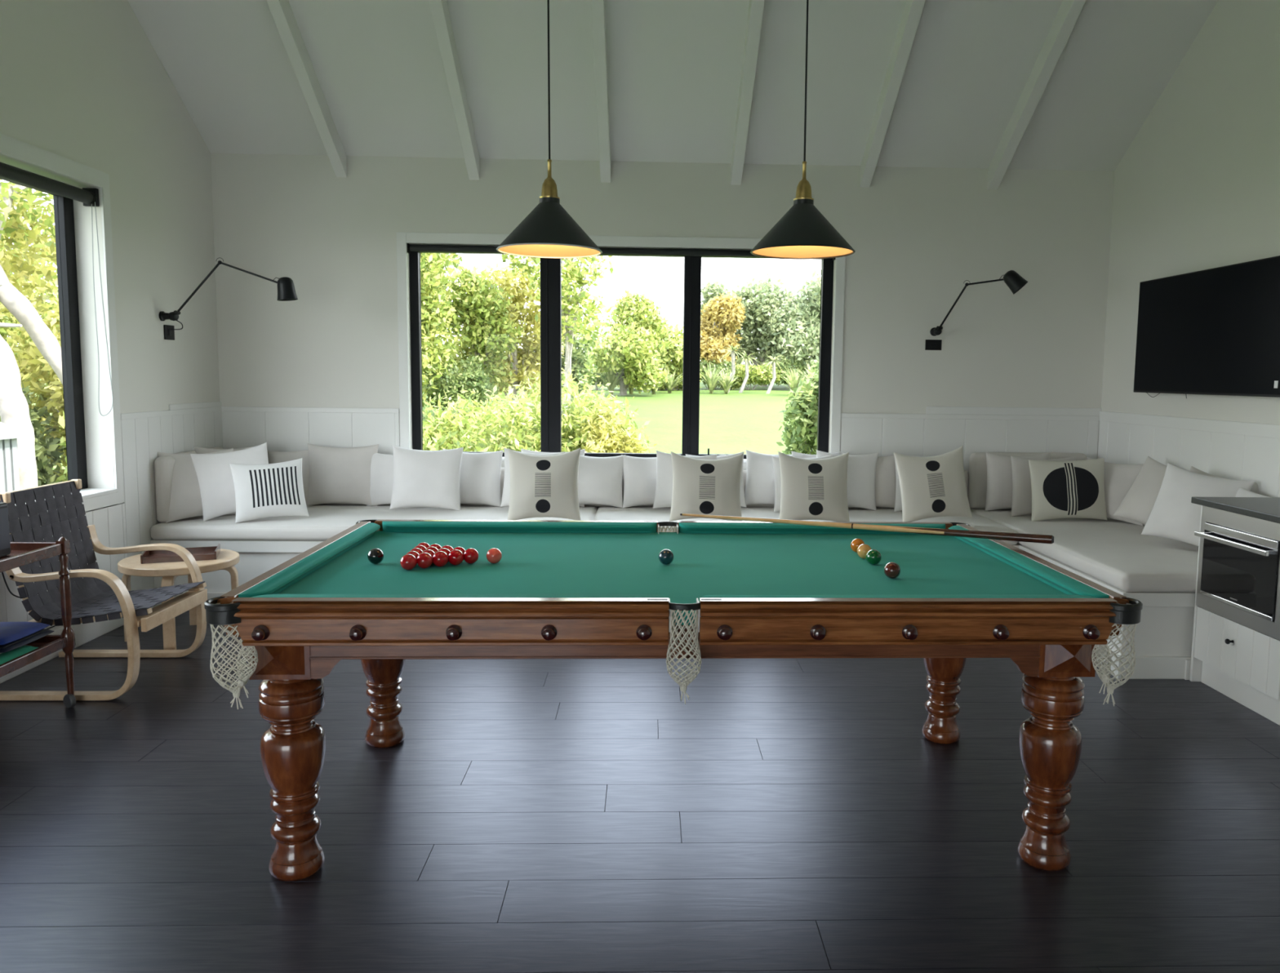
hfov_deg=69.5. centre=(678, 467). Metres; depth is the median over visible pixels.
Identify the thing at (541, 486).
pillow
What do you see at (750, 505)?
cushion
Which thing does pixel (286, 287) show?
wall lamp
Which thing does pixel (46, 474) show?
shrub
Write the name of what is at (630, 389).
plant
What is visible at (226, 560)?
side table
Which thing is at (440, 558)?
ball
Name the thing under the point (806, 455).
pillow
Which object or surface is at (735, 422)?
ground
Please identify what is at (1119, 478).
pillow
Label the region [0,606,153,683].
baseboard
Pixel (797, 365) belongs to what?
shrub
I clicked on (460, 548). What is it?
ball
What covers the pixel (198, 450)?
pillow
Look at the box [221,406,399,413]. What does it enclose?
trim
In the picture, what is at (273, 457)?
pillow
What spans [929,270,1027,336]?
wall lamp
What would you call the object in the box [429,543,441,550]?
ball
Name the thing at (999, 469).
pillow
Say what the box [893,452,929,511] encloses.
pillow
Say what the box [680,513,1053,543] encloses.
snooker cue
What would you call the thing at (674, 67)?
ceiling
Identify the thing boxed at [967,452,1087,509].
cushion
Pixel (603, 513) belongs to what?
seat cushion
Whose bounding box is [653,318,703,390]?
broadleaf tree
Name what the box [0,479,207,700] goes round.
armchair
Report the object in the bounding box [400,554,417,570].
ball
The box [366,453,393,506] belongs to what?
pillow
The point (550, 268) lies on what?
window
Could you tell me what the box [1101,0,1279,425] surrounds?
wall
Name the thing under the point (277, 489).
pillow
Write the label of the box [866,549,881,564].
ball
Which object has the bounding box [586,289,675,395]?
broadleaf tree
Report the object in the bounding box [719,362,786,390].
shrub
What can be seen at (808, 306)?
broadleaf tree
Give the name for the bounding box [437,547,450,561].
ball
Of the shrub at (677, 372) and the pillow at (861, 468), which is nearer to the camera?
the pillow at (861, 468)
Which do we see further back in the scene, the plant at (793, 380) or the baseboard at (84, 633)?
the plant at (793, 380)
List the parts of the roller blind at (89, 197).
chain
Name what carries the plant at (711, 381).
on the ground
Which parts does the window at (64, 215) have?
frame, sill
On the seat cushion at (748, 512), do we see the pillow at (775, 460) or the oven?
the pillow at (775, 460)
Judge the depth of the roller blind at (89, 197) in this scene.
4.74 m
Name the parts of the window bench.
seat rail, seat rail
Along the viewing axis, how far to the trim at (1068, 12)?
5.74 m
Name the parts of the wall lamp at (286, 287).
arm, arm, lamp shade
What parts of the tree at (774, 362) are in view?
crown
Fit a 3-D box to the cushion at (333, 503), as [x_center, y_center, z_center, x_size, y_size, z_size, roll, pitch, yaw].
[-2.530,0.121,6.471,1.105,0.280,0.072,0,6,-2]
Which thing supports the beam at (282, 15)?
attached to the ceiling
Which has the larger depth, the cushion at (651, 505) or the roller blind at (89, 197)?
the cushion at (651, 505)
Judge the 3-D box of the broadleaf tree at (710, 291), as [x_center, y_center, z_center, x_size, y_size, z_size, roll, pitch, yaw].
[1.947,-7.221,49.714,3.448,5.591,2.966,0,6,-2]
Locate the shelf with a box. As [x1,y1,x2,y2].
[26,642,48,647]
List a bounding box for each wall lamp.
[159,257,297,320]
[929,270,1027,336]
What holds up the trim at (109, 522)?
attached to the wall at (82, 82)
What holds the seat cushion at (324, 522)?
on the window bench
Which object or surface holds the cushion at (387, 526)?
on the table at (557, 588)
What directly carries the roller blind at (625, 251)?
attached to the window at (550, 268)
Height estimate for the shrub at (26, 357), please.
3.298 m
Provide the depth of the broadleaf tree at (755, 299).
45.84 m
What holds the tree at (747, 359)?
on the ground
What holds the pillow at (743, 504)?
on the seat cushion at (748, 512)
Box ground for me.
[28,362,805,482]
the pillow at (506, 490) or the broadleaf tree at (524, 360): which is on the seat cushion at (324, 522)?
the pillow at (506, 490)
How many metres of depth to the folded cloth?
3.67 m
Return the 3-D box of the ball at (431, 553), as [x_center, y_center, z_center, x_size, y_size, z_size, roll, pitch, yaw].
[-0.836,0.301,3.073,0.052,0.052,0.052,0,6,-2]
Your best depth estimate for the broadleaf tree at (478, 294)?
25.91 m
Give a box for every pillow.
[157,448,235,523]
[190,442,268,520]
[193,445,268,460]
[229,457,309,523]
[267,449,309,504]
[306,443,378,506]
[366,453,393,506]
[390,445,463,510]
[442,448,502,506]
[500,448,565,506]
[507,447,581,520]
[520,448,585,506]
[577,454,625,507]
[621,453,680,507]
[653,450,717,508]
[669,451,743,521]
[685,451,746,507]
[744,449,804,505]
[772,454,832,511]
[777,451,849,521]
[791,451,841,458]
[816,449,878,510]
[842,453,896,508]
[893,445,972,521]
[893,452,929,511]
[985,452,1049,511]
[1010,455,1075,516]
[1028,457,1107,520]
[1086,457,1143,525]
[1113,456,1166,524]
[1141,462,1254,546]
[1190,466,1258,493]
[1235,487,1268,497]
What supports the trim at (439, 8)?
attached to the ceiling
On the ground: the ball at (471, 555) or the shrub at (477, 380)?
the shrub at (477, 380)
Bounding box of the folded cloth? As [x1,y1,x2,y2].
[0,644,38,664]
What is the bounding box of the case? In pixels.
[0,622,54,653]
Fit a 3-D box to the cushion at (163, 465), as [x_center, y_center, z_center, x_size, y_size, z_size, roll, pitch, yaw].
[-3.142,0.099,5.957,0.106,0.410,0.816,0,6,-2]
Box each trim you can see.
[0,502,127,631]
[120,401,221,419]
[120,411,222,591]
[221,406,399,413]
[222,411,399,454]
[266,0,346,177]
[428,0,479,180]
[590,0,611,182]
[730,0,764,185]
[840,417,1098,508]
[841,406,1101,420]
[859,0,925,187]
[987,0,1086,190]
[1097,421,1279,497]
[1099,411,1279,438]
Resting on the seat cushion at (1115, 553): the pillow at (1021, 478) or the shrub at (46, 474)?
the pillow at (1021, 478)
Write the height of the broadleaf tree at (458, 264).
7.651 m
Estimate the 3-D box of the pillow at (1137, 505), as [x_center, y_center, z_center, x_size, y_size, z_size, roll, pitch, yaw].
[2.913,0.182,5.566,0.226,0.464,0.520,-2,6,-24]
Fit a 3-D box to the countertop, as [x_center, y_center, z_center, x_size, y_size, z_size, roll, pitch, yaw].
[2.816,0.258,3.458,0.641,0.030,1.980,0,6,-2]
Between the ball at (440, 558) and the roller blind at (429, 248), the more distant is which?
the roller blind at (429, 248)
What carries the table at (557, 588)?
on the floor
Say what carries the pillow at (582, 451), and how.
on the seat cushion at (324, 522)
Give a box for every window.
[0,133,124,515]
[396,232,845,462]
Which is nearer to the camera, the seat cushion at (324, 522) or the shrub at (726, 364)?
the seat cushion at (324, 522)
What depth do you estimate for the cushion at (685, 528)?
3.76 m
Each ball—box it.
[367,548,383,564]
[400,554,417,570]
[406,551,418,565]
[410,547,422,554]
[413,545,426,551]
[416,552,432,568]
[417,542,430,548]
[421,549,435,564]
[425,546,438,552]
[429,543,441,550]
[432,551,448,567]
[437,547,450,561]
[440,545,453,551]
[448,549,463,565]
[452,546,465,560]
[463,547,479,564]
[486,547,502,563]
[658,549,673,564]
[850,538,864,552]
[857,543,871,559]
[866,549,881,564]
[884,562,900,578]
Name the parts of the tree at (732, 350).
crown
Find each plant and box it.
[591,365,625,395]
[626,377,634,394]
[648,368,669,394]
[661,364,682,393]
[699,361,733,394]
[715,367,740,394]
[778,368,804,395]
[795,360,817,382]
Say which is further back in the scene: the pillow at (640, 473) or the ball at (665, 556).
the pillow at (640, 473)
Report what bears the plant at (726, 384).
on the ground
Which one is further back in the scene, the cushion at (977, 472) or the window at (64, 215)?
the cushion at (977, 472)
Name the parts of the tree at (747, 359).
crown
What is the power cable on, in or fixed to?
hanging from the speaker
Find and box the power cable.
[1,572,25,598]
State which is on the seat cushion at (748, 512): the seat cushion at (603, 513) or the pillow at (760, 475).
the pillow at (760, 475)
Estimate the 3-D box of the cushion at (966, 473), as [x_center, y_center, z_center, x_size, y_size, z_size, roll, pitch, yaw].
[1.737,0.158,6.618,0.676,0.280,0.073,0,6,-2]
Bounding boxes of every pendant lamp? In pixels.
[496,0,602,258]
[750,0,855,259]
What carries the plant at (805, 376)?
on the ground
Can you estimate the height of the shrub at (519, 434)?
2.029 m
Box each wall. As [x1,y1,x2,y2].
[0,0,219,504]
[210,153,1114,509]
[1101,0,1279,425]
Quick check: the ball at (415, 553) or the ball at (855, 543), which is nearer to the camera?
the ball at (415, 553)
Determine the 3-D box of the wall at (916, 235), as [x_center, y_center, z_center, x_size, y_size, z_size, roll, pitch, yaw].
[-0.081,-0.668,6.641,6.704,2.923,0.220,0,6,-2]
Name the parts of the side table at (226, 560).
leg, leg, leg, leg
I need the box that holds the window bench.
[150,539,1195,679]
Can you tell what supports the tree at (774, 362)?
on the ground
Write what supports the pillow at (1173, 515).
on the seat cushion at (1115, 553)
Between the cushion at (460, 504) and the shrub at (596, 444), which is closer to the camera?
the cushion at (460, 504)
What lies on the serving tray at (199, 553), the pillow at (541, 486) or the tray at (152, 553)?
the tray at (152, 553)
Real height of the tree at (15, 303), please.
5.308 m
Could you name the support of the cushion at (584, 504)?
on the seat cushion at (324, 522)
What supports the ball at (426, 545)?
on the table at (557, 588)
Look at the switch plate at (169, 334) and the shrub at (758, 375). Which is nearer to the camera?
the switch plate at (169, 334)
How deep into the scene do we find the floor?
3.00 m
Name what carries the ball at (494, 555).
on the table at (557, 588)
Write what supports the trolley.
on the floor
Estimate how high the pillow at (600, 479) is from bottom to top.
0.386 m
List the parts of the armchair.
rail, rail, rail, seat rail, seat rail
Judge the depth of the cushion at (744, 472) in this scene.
6.53 m
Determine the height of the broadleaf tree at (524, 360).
4.620 m
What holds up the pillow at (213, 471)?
on the seat cushion at (324, 522)
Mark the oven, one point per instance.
(1238, 574)
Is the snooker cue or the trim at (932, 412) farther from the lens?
the trim at (932, 412)
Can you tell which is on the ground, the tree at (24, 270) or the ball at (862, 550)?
the tree at (24, 270)
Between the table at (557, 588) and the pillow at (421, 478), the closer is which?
the table at (557, 588)
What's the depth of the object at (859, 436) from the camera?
6.64 m
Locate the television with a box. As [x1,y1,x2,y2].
[1133,255,1279,398]
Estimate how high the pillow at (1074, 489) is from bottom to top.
0.422 m
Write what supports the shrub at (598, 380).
on the ground
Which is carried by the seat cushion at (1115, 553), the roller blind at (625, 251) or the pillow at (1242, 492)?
the pillow at (1242, 492)
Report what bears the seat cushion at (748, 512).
on the window bench
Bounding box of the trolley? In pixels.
[0,536,75,707]
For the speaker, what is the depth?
3.73 m
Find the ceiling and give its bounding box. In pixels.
[127,0,1218,171]
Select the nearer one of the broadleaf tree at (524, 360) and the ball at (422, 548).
the ball at (422, 548)
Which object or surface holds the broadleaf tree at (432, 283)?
on the ground
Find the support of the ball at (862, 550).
on the table at (557, 588)
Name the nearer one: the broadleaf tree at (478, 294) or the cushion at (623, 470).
the cushion at (623, 470)
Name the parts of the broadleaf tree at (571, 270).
crown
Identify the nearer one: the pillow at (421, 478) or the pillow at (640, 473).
the pillow at (421, 478)
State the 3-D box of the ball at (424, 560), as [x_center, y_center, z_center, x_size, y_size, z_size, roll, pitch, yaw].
[-0.833,0.306,3.020,0.052,0.052,0.052,0,6,-2]
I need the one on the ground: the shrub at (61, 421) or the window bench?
the shrub at (61, 421)
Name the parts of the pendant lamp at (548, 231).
cord, lamp shade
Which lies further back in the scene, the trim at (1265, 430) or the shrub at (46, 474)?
the shrub at (46, 474)
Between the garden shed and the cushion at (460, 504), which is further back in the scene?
the garden shed
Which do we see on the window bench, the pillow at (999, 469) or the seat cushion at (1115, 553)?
the seat cushion at (1115, 553)
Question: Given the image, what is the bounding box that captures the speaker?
[0,502,10,557]
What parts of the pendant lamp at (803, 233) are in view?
lamp shade, cord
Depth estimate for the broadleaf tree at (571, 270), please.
24.91 m
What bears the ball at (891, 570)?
on the table at (557, 588)
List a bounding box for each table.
[117,548,239,649]
[204,519,1142,880]
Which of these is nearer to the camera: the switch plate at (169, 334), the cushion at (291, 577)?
the cushion at (291, 577)
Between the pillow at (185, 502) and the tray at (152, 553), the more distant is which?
the pillow at (185, 502)
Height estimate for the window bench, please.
0.430 m
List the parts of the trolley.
post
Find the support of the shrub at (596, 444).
on the ground
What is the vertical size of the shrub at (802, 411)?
2.407 m
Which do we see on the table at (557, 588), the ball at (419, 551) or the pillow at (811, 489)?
the ball at (419, 551)
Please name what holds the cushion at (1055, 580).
on the table at (557, 588)
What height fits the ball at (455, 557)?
0.052 m
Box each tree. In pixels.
[0,179,57,327]
[0,182,55,489]
[0,264,62,384]
[420,253,466,412]
[422,253,466,396]
[437,265,525,415]
[454,262,564,401]
[501,254,614,411]
[530,314,604,398]
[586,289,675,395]
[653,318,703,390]
[700,280,738,364]
[700,292,746,388]
[719,344,745,392]
[723,273,817,386]
[735,350,759,392]
[752,267,821,375]
[761,355,791,393]
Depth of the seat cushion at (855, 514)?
6.22 m
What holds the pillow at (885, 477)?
on the seat cushion at (855, 514)
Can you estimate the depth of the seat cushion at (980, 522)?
5.99 m
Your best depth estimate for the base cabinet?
4.16 m
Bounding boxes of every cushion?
[150,503,597,541]
[154,447,222,522]
[237,522,380,597]
[250,594,666,597]
[330,502,391,504]
[382,521,657,533]
[460,503,487,505]
[500,467,504,499]
[584,504,609,506]
[593,506,728,532]
[622,470,623,501]
[637,504,653,506]
[679,522,945,534]
[701,594,1098,598]
[741,506,779,521]
[742,469,746,492]
[746,504,774,506]
[848,507,902,521]
[875,470,968,508]
[914,511,1017,533]
[948,524,1109,598]
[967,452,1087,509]
[970,508,1198,592]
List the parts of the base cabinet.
panel, knob, drawer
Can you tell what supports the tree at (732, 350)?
on the ground
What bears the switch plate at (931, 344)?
attached to the wall at (916, 235)
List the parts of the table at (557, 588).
rail, leg, rail, leg, rail, rail, rail, rail, pocket plate, slate frame, pocket plate, rail, rail, rail, rail, leg, rail, rail, leg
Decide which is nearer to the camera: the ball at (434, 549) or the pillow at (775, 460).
the ball at (434, 549)
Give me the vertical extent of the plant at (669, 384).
1.271 m
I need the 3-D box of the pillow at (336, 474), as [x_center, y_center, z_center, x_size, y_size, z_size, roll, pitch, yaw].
[-2.326,0.056,6.377,0.490,0.432,0.142,0,6,-2]
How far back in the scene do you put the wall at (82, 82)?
5.24 m
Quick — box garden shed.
[0,422,31,492]
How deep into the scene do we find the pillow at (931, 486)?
5.86 m
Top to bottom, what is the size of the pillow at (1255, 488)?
0.446 m
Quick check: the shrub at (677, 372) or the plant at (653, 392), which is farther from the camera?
the shrub at (677, 372)
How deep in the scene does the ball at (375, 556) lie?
3.06 m
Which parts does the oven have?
handle, door trim, door, door trim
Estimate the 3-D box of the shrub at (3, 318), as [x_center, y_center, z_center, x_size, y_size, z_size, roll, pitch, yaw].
[-9.308,-1.600,12.142,4.106,4.173,2.736,0,6,-2]
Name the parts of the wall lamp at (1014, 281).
arm, arm, lamp shade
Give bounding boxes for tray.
[0,542,62,572]
[140,543,220,564]
[146,550,215,557]
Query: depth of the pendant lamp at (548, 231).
2.96 m
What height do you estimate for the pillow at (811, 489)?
0.455 m
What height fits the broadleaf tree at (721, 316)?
4.794 m
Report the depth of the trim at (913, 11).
5.71 m
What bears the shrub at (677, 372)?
on the ground
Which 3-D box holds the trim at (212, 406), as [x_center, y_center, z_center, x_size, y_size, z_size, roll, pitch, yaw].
[-3.182,-0.363,5.831,0.016,0.070,1.244,0,6,-2]
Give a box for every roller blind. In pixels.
[0,162,113,416]
[406,243,501,253]
[599,248,759,257]
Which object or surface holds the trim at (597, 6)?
attached to the ceiling
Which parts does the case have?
case lid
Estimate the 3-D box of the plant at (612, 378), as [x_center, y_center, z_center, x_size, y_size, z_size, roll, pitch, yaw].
[-2.494,-3.756,37.623,2.124,1.744,2.615,4,7,33]
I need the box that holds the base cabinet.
[1189,505,1279,725]
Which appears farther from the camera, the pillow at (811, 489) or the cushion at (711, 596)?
the pillow at (811, 489)
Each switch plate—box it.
[164,324,174,340]
[924,339,942,350]
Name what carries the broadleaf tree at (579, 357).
on the ground
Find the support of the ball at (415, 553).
on the table at (557, 588)
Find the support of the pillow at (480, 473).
on the seat cushion at (324, 522)
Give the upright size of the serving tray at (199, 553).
0.047 m
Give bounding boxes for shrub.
[0,204,66,477]
[0,381,66,486]
[2,284,67,481]
[54,411,67,482]
[422,362,656,453]
[425,355,502,417]
[571,398,648,453]
[586,367,619,390]
[659,364,700,390]
[699,357,741,389]
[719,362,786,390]
[764,355,808,389]
[776,358,818,454]
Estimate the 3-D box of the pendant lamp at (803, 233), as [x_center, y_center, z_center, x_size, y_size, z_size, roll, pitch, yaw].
[0.429,-2.377,2.891,0.345,3.352,0.345,0,6,-2]
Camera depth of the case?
3.74 m
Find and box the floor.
[0,610,1279,972]
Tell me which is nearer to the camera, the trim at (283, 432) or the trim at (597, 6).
the trim at (597, 6)
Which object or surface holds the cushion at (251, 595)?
on the table at (557, 588)
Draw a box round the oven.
[1194,505,1279,640]
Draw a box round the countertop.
[1191,497,1279,523]
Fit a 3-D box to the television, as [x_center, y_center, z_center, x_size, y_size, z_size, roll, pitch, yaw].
[3.044,-0.755,5.271,0.110,0.738,1.430,0,6,-2]
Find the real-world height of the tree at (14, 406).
5.450 m
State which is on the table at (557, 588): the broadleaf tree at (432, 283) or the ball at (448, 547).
the ball at (448, 547)
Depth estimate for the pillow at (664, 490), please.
6.28 m
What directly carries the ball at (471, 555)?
on the table at (557, 588)

